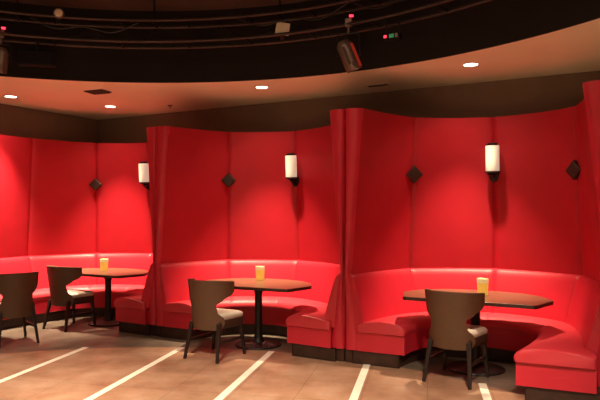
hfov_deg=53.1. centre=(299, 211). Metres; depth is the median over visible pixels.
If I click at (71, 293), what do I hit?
seat cushion
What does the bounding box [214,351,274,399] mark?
trim
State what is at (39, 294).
seat cushion
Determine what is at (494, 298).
dining table
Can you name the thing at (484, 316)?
seat cushion
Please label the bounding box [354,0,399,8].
power cable
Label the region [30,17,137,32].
power cable
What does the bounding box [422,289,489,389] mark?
dining chair
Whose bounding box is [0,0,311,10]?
ceiling
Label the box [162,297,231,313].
seat cushion
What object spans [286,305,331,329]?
seat cushion
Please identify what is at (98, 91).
ceiling vent
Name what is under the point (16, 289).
dining chair
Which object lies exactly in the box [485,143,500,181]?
wall sconce
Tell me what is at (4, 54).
stage light
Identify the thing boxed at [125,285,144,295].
seat cushion
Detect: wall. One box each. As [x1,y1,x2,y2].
[0,103,97,142]
[98,71,599,142]
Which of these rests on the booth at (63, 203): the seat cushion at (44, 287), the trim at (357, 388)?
the seat cushion at (44, 287)
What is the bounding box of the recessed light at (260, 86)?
[255,85,268,88]
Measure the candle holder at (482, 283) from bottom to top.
0.169 m
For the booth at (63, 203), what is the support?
on the floor
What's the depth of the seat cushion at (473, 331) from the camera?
5.65 m
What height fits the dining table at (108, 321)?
0.750 m
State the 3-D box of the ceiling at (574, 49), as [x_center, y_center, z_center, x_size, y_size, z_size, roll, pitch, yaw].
[-1.472,-1.650,1.441,12.492,0.100,14.470,0,0,30]
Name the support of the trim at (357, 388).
in the floor
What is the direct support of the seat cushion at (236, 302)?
on the booth at (226, 206)
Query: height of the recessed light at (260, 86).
0.008 m
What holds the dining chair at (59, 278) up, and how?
on the floor
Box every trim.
[0,0,599,82]
[0,347,88,382]
[84,347,184,399]
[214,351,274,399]
[349,364,369,399]
[478,383,491,399]
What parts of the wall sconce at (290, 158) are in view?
lamp shade, wall plate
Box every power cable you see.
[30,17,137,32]
[237,2,348,25]
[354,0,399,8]
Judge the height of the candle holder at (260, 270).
0.169 m
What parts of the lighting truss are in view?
hanger rod, hanger rod, hanger rod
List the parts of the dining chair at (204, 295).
leg, backrest, leg, seat frame, leg, leg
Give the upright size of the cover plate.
0.157 m
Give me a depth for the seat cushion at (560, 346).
5.02 m
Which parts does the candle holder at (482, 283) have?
glass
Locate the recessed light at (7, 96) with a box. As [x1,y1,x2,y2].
[3,95,17,97]
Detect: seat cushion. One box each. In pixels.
[0,289,50,300]
[42,285,91,290]
[67,289,93,297]
[89,284,135,295]
[114,292,147,309]
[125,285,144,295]
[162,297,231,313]
[217,308,242,319]
[230,296,289,309]
[276,297,326,313]
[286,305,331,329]
[357,312,430,336]
[418,312,490,327]
[467,324,486,337]
[486,313,565,337]
[514,323,596,369]
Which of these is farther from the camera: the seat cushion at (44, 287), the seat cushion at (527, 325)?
the seat cushion at (44, 287)
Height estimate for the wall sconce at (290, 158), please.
0.448 m
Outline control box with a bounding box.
[383,19,401,41]
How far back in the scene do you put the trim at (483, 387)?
5.34 m
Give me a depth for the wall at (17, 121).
9.51 m
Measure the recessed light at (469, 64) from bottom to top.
0.008 m
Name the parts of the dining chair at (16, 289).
leg, backrest, leg, leg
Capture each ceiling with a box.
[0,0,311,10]
[0,18,599,119]
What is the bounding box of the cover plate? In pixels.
[275,22,289,40]
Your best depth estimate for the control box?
6.00 m
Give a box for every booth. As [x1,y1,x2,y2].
[0,127,155,335]
[155,109,345,361]
[345,80,599,399]
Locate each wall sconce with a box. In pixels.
[138,161,149,189]
[285,153,298,186]
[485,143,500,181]
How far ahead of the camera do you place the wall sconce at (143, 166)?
9.35 m
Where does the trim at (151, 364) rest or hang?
in the floor
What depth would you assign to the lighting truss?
6.71 m
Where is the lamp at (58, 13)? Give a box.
[53,8,64,23]
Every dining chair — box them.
[0,272,39,347]
[42,265,95,331]
[183,278,245,363]
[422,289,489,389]
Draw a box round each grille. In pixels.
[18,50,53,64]
[368,84,386,86]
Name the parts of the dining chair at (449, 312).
leg, leg, backrest, seat frame, leg, leg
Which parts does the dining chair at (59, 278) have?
leg, backrest, leg, leg, seat frame, leg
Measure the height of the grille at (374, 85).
0.005 m
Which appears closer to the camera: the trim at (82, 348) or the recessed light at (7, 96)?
the trim at (82, 348)
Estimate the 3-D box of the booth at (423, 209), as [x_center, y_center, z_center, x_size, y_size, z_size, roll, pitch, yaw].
[1.989,0.250,6.162,2.565,2.700,1.884,0,0,44]
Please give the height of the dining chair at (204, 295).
0.870 m
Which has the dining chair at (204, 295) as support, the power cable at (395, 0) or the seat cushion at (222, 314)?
the seat cushion at (222, 314)
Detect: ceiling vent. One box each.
[84,89,111,94]
[365,83,390,86]
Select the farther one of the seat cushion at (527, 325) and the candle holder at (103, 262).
the candle holder at (103, 262)
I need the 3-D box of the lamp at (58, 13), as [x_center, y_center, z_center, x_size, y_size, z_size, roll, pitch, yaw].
[-2.667,-2.167,6.661,0.110,0.155,0.136,0,0,-10]
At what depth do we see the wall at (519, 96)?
7.94 m
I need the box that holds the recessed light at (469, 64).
[462,62,479,66]
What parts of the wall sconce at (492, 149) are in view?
lamp shade, wall plate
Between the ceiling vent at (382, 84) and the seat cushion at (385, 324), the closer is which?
the seat cushion at (385, 324)
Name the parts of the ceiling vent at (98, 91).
frame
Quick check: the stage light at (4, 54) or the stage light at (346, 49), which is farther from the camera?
the stage light at (4, 54)
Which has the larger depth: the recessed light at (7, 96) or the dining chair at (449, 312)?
the recessed light at (7, 96)
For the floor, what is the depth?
5.94 m
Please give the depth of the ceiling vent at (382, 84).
7.53 m
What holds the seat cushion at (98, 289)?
on the booth at (63, 203)
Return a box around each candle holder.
[100,259,107,270]
[255,266,264,279]
[477,278,488,295]
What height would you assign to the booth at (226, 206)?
2.700 m
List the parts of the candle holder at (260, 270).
glass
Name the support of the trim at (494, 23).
attached to the ceiling at (574, 49)
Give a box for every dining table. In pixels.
[82,268,147,326]
[206,278,311,349]
[403,289,553,375]
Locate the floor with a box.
[0,316,524,399]
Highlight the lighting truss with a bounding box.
[0,0,492,48]
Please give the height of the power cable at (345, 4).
0.127 m
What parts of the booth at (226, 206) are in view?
post, backrest, panel, seat, backrest, panel, backrest, panel, backrest, post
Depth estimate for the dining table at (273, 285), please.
7.15 m
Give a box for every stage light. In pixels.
[0,27,11,73]
[336,15,361,72]
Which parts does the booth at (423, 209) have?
post, panel, backrest, panel, backrest, seat, backrest, panel, backrest, panel, post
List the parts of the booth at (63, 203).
backrest, panel, panel, backrest, seat, backrest, panel, backrest, backrest, post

